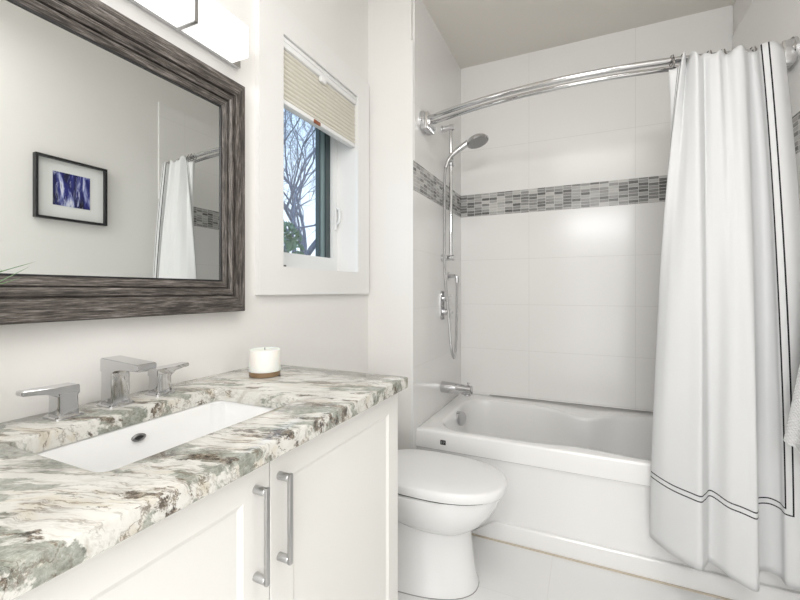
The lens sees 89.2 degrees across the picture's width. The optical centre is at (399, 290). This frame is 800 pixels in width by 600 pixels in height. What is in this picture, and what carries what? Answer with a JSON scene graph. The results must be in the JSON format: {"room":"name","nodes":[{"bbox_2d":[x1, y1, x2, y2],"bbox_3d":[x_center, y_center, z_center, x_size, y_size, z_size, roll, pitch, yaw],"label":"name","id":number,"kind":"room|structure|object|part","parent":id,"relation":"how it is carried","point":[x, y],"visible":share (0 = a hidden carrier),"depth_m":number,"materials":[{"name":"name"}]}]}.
{"room":"bathroom","nodes":[
{"label":"bathroom","id":0,"kind":"room"},
{"bbox_2d":[0,0,367,422],"bbox_3d":[-0.668,-0.189,1.310,0.170,2.757,4.140,0,0,25],"label":"wall","id":1,"kind":"structure","parent":0,"point":[322,331],"depth_m":1.37,"materials":[{"name":"white paint"}]},
{"bbox_2d":[0,0,244,324],"bbox_3d":[-0.709,-0.306,0.965,0.040,0.744,0.858,0,0,25],"label":"wall mirror","id":2,"kind":"object","parent":1,"relation":"attached to","point":[122,151],"visible":1,"depth_m":0.98,"materials":[{"name":"grey wood"}]},
{"bbox_3d":[-0.709,0.017,0.965,0.040,0.098,0.858,0,0,25],"label":"frame rail","id":3,"kind":"part","parent":2,"relation":"part of","materials":[{"name":"grey wood"}]},
{"bbox_3d":[-0.709,-0.634,0.965,0.040,0.088,0.858,0,0,25],"label":"frame rail","id":4,"kind":"part","parent":2,"relation":"part of","materials":[{"name":"grey wood"}]},
{"bbox_3d":[-0.545,-0.306,1.321,0.040,0.744,0.074,0,0,25],"label":"frame rail","id":5,"kind":"part","parent":2,"relation":"part of","materials":[{"name":"grey wood"}]},
{"bbox_2d":[128,0,247,68],"bbox_3d":[-0.684,-0.791,0.954,0.096,0.108,0.860,0,0,25],"label":"vanity light","id":6,"kind":"object","parent":1,"relation":"attached to","point":[206,23],"visible":1,"depth_m":1.17,"materials":[{"name":"white glass"}]},
{"bbox_2d":[255,0,368,294],"bbox_3d":[-0.339,-0.540,1.796,0.020,1.108,0.794,0,0,25],"label":"trim","id":7,"kind":"structure","parent":1,"relation":"attached to","point":[274,21],"depth_m":1.53,"materials":[{"name":"white paint"}]},
{"bbox_2d":[284,127,340,270],"bbox_3d":[-0.454,-0.537,1.855,0.092,0.889,0.554,0,0,25],"label":"window","id":8,"kind":"structure","parent":1,"relation":"in","point":[325,258],"depth_m":2.03,"materials":[{"name":"white plastic"}]},
{"bbox_2d":[284,37,356,147],"bbox_3d":[-0.353,-0.851,1.809,0.055,0.258,0.546,0,0,25],"label":"window blind","id":9,"kind":"object","parent":1,"relation":"attached to","point":[311,94],"visible":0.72,"depth_m":1.76,"materials":[{"name":"beige fabric"}]},
{"bbox_3d":[-0.355,-0.735,1.810,0.032,0.017,0.546,0,0,25],"label":"rail","id":10,"kind":"part","parent":9,"relation":"part of","materials":[{"name":"white plastic"}]},
{"bbox_2d":[368,0,460,449],"bbox_3d":[0.171,-0.189,2.614,0.262,2.757,1.069,0,0,25],"label":"wall","id":11,"kind":"structure","parent":0,"point":[392,24],"depth_m":2.15,"materials":[{"name":"white paint"}]},
{"bbox_2d":[411,40,412,448],"bbox_3d":[0.062,-0.045,2.074,0.011,2.471,0.003,0,0,25],"label":"trim","id":12,"kind":"structure","parent":11,"relation":"attached to","point":[411,40],"depth_m":2.07,"materials":[{"name":"white paint"}]},
{"bbox_2d":[440,291,452,319],"bbox_3d":[0.286,0.088,2.481,0.058,0.180,0.088,0,0,25],"label":"shower valve","id":13,"kind":"object","parent":11,"relation":"attached to","point":[443,311],"visible":0.77,"depth_m":2.46,"materials":[{"name":"silver metal"}]},
{"bbox_3d":[0.261,0.088,2.484,0.010,0.180,0.072,0,0,25],"label":"plate","id":14,"kind":"part","parent":13,"relation":"part of","materials":[{"name":"silver metal"}]},
{"bbox_3d":[0.293,0.128,2.486,0.049,0.042,0.072,0,0,25],"label":"knob","id":15,"kind":"part","parent":13,"relation":"part of","materials":[{"name":"silver metal"}]},
{"bbox_2d":[441,124,454,261],"bbox_3d":[0.292,-0.596,2.467,0.080,0.832,0.094,0,0,25],"label":"slide bar","id":16,"kind":"object","parent":11,"relation":"attached to","point":[451,127],"visible":0.88,"depth_m":2.45,"materials":[{"name":"silver metal"}]},
{"bbox_3d":[0.309,-0.598,2.462,0.021,0.825,0.021,0,0,25],"label":"rail","id":17,"kind":"part","parent":16,"relation":"part of","materials":[{"name":"silver metal"}]},
{"bbox_2d":[443,133,488,358],"bbox_3d":[0.413,-0.245,2.455,0.263,1.341,0.210,0,0,25],"label":"shower","id":18,"kind":"object","parent":16,"relation":"attached to","point":[478,140],"visible":1,"depth_m":2.42,"materials":[{"name":"silver metal"}]},
{"bbox_3d":[0.340,-0.814,2.421,0.156,0.167,0.041,0,0,12],"label":"handle","id":19,"kind":"part","parent":18,"relation":"part of","materials":[{"name":"silver metal"}]},
{"bbox_2d":[447,272,458,282],"bbox_3d":[0.344,-0.085,2.592,0.070,0.074,0.054,0,0,25],"label":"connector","id":20,"kind":"object","parent":11,"relation":"attached to","point":[449,276],"visible":1,"depth_m":2.58,"materials":[{"name":"silver metal"}]},
{"bbox_2d":[440,381,472,395],"bbox_3d":[0.342,0.586,2.447,0.190,0.079,0.070,0,0,25],"label":"tub spout","id":21,"kind":"object","parent":11,"relation":"attached to","point":[445,387],"visible":1,"depth_m":2.42,"materials":[{"name":"silver metal"}]},
{"bbox_2d":[398,535,722,599],"bbox_3d":[-0.067,1.240,0.262,2.200,0.100,5.540,0,0,25],"label":"floor","id":22,"kind":"structure","parent":0,"point":[504,571],"depth_m":1.66,"materials":[{"name":"tile"}]},
{"bbox_2d":[14,393,397,599],"bbox_3d":[-0.466,0.744,0.855,0.572,0.892,1.102,0,0,25],"label":"vanity cabinet","id":23,"kind":"object","parent":22,"relation":"on","point":[318,520],"visible":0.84,"depth_m":0.77,"materials":[{"name":"white paint"}]},
{"bbox_3d":[-0.360,0.695,0.497,0.020,0.781,0.541,0,0,25],"label":"door","id":24,"kind":"part","parent":23,"relation":"part of","materials":[{"name":"white paint"}]},
{"bbox_2d":[0,365,407,599],"bbox_3d":[-0.469,0.281,0.855,0.568,0.034,1.125,0,0,25],"label":"countertop","id":25,"kind":"structure","parent":23,"relation":"on","point":[56,516],"depth_m":0.63,"materials":[{"name":"stone"}]},
{"bbox_2d":[0,263,29,284],"bbox_3d":[-0.767,0.093,0.614,0.152,0.340,0.319,0,0,7],"label":"potted grass","id":26,"kind":"object","parent":25,"relation":"on","point":[28,263],"depth_m":0.73,"materials":[{"name":"green plant"}]},
{"bbox_2d":[15,382,83,421],"bbox_3d":[-0.716,0.229,0.830,0.055,0.069,0.102,0,0,25],"label":"tap","id":27,"kind":"object","parent":25,"relation":"on","point":[63,398],"visible":1,"depth_m":0.83,"materials":[{"name":"silver metal"}]},
{"bbox_3d":[-0.718,0.206,0.827,0.039,0.023,0.096,0,0,25],"label":"lever","id":28,"kind":"part","parent":27,"relation":"part of","materials":[{"name":"silver metal"}]},
{"bbox_3d":[-0.706,0.261,0.852,0.055,0.006,0.055,0,0,25],"label":"plate","id":29,"kind":"part","parent":27,"relation":"part of","materials":[{"name":"silver metal"}]},
{"bbox_2d":[96,355,156,408],"bbox_3d":[-0.623,0.208,0.926,0.144,0.110,0.060,0,0,25],"label":"faucet spout","id":30,"kind":"object","parent":25,"relation":"on","point":[115,386],"visible":1,"depth_m":0.92,"materials":[{"name":"silver metal"}]},
{"bbox_3d":[-0.661,0.261,0.943,0.060,0.006,0.060,0,0,25],"label":"plate","id":31,"kind":"part","parent":30,"relation":"part of","materials":[{"name":"silver metal"}]},
{"bbox_3d":[-0.620,0.171,0.924,0.137,0.034,0.043,0,0,25],"label":"spout arm","id":32,"kind":"part","parent":30,"relation":"part of","materials":[{"name":"silver metal"}]},
{"bbox_2d":[35,400,274,471],"bbox_3d":[-0.465,0.376,0.848,0.320,0.155,0.488,0,0,25],"label":"sink","id":33,"kind":"object","parent":25,"relation":"in","point":[118,448],"visible":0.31,"depth_m":0.94,"materials":[{"name":"white ceramic"}]},
{"bbox_2d":[145,362,188,396],"bbox_3d":[-0.608,0.229,1.066,0.055,0.069,0.102,0,0,25],"label":"tap","id":34,"kind":"object","parent":25,"relation":"on","point":[160,377],"visible":0.94,"depth_m":1.03,"materials":[{"name":"silver metal"}]},
{"bbox_3d":[-0.618,0.261,1.044,0.055,0.006,0.055,0,0,25],"label":"plate","id":35,"kind":"part","parent":34,"relation":"part of","materials":[{"name":"silver metal"}]},
{"bbox_3d":[-0.606,0.206,1.069,0.039,0.023,0.096,0,0,25],"label":"lever","id":36,"kind":"part","parent":34,"relation":"part of","materials":[{"name":"silver metal"}]},
{"bbox_2d":[249,347,280,377],"bbox_3d":[-0.421,0.219,1.264,0.094,0.086,0.094,0,0,25],"label":"candle","id":37,"kind":"object","parent":25,"relation":"on","point":[264,362],"visible":1,"depth_m":1.23,"materials":[{"name":"white wax"}]},
{"bbox_3d":[-0.239,0.422,0.701,0.030,0.168,0.015,0,0,25],"label":"handle","id":38,"kind":"part","parent":23,"relation":"part of","materials":[{"name":"silver metal"}]},
{"bbox_3d":[-0.213,0.422,0.756,0.030,0.168,0.015,0,0,25],"label":"handle","id":39,"kind":"part","parent":23,"relation":"part of","materials":[{"name":"silver metal"}]},
{"bbox_3d":[-0.131,0.695,0.995,0.020,0.781,0.550,0,0,25],"label":"door","id":40,"kind":"part","parent":23,"relation":"part of","materials":[{"name":"white paint"}]},
{"bbox_2d":[398,449,506,599],"bbox_3d":[0.063,0.812,1.746,0.776,0.755,0.380,0,0,25],"label":"toilet","id":41,"kind":"object","parent":22,"relation":"on","point":[443,497],"visible":0.61,"depth_m":1.58,"materials":[{"name":"white ceramic"}]},
{"bbox_3d":[0.109,0.875,1.725,0.634,0.159,0.366,0,0,25],"label":"bowl","id":42,"kind":"part","parent":41,"relation":"part of","materials":[{"name":"white ceramic"}]},
{"bbox_3d":[0.159,0.768,1.702,0.564,0.041,0.376,0,0,25],"label":"lid","id":43,"kind":"part","parent":41,"relation":"part of","materials":[{"name":"white plastic"}]},
{"bbox_2d":[416,394,799,599],"bbox_3d":[0.949,0.951,2.164,1.524,0.477,0.830,0,0,25],"label":"bathtub","id":44,"kind":"object","parent":22,"relation":"on","point":[578,477],"visible":0.67,"depth_m":1.86,"materials":[{"name":"white ceramic"}]},
{"bbox_2d":[472,533,732,599],"bbox_3d":[0.895,1.187,1.729,1.258,0.006,0.006,0,0,25],"label":"trim","id":45,"kind":"structure","parent":44,"relation":"attached to","point":[504,542],"depth_m":1.73,"materials":[{"name":"beige"}]},
{"bbox_2d":[422,0,735,68],"bbox_3d":[-0.067,-1.617,0.262,2.200,0.100,5.540,0,0,25],"label":"ceiling","id":46,"kind":"structure","parent":0,"point":[476,32],"depth_m":2.35,"materials":[{"name":"white paint"}]},
{"bbox_2d":[461,5,732,412],"bbox_3d":[1.257,-0.189,2.592,1.748,2.757,0.200,0,0,25],"label":"wall","id":47,"kind":"structure","parent":0,"point":[563,202],"depth_m":2.56,"materials":[{"name":"white tile"}]},
{"bbox_2d":[494,395,652,412],"bbox_3d":[1.214,0.711,2.500,1.324,0.002,0.004,0,0,25],"label":"trim","id":48,"kind":"structure","parent":47,"relation":"attached to","point":[494,395],"depth_m":2.55,"materials":[{"name":"grey"}]},
{"bbox_2d":[732,0,799,202],"bbox_3d":[1.090,-0.189,0.395,0.210,2.757,3.950,0,0,25],"label":"wall","id":49,"kind":"structure","parent":0,"point":[755,22],"depth_m":1.72,"materials":[{"name":"white paint"}]},
{"bbox_2d":[419,36,799,135],"bbox_3d":[0.793,-0.915,1.825,1.528,0.112,0.234,0,0,25],"label":"curtain rod","id":50,"kind":"object","parent":49,"relation":"attached to","point":[427,121],"visible":0.79,"depth_m":1.76,"materials":[{"name":"silver metal"}]},
{"bbox_3d":[0.800,-0.911,1.841,1.445,0.021,0.149,0,0,25],"label":"rod","id":51,"kind":"part","parent":50,"relation":"part of","materials":[{"name":"silver metal"}]},
{"bbox_3d":[0.776,-0.915,1.788,1.446,0.025,0.153,0,0,25],"label":"rod","id":52,"kind":"part","parent":50,"relation":"part of","materials":[{"name":"silver metal"}]},
{"bbox_2d":[669,55,674,66],"bbox_3d":[1.078,-0.907,1.607,0.005,0.060,0.054,0,0,15],"label":"curtain hook","id":53,"kind":"object","parent":50,"relation":"hanging from","point":[671,55],"visible":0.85,"depth_m":1.59,"materials":[{"name":"silver metal"}]},
{"bbox_2d":[649,41,799,591],"bbox_3d":[1.211,0.052,1.489,0.481,1.947,0.204,0,0,18],"label":"shower curtain","id":54,"kind":"object","parent":50,"relation":"hanging from","point":[725,485],"visible":1,"depth_m":1.48,"materials":[{"name":"white fabric"}]},
{"bbox_3d":[1.341,-0.065,1.254,0.074,0.048,0.048,0,0,25],"label":"towel hook","id":55,"kind":"object","parent":49,"relation":"attached to","visible":0},
{"bbox_2d":[783,364,799,451],"bbox_3d":[1.306,0.213,1.266,0.140,0.573,0.233,0,0,25],"label":"towel","id":56,"kind":"object","parent":55,"relation":"hanging from","point":[792,432],"visible":1,"depth_m":1.30,"materials":[{"name":"white fabric"}]},
{"label":"outside","id":57,"kind":"structure","parent":0,"visible":0},
{"bbox_3d":[-16.308,1.740,21.282,44.700,0.100,65.000,0,0,25],"label":"ground","id":58,"kind":"structure","parent":57,"visible":0},
{"bbox_2d":[284,221,304,254],"bbox_3d":[-1.288,0.447,4.605,0.866,2.486,0.884,0,0,25],"label":"evergreen shrub","id":59,"kind":"object","parent":58,"relation":"on","point":[292,240],"visible":0.08,"depth_m":4.56,"materials":[{"name":"green plant"}]},
{"bbox_2d":[284,111,314,251],"bbox_3d":[-8.301,-7.443,24.968,9.343,19.598,17.082,0,0,-40],"label":"bare tree","id":60,"kind":"object","parent":58,"relation":"on","point":[285,125],"visible":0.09,"depth_m":25.50,"materials":[{"name":"grey plant"}]},
{"bbox_2d":[284,111,314,253],"bbox_3d":[-6.979,-10.515,42.178,24.102,24.523,18.735,0,0,-8],"label":"bare tree","id":61,"kind":"object","parent":58,"relation":"on","point":[304,242],"visible":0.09,"depth_m":42.11,"materials":[{"name":"grey plant"}]},
{"bbox_2d":[284,109,314,254],"bbox_3d":[-3.942,-3.594,14.054,9.949,10.615,8.106,0,0,-4],"label":"bare tree","id":62,"kind":"object","parent":58,"relation":"on","point":[312,249],"visible":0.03,"depth_m":14.62,"materials":[{"name":"grey plant"}]},
{"bbox_2d":[284,112,314,249],"bbox_3d":[-2.808,-1.855,8.377,3.857,7.116,7.216,0,0,27],"label":"bare tree","id":63,"kind":"object","parent":58,"relation":"on","point":[290,117],"visible":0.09,"depth_m":9.14,"materials":[{"name":"grey plant"}]}
]}

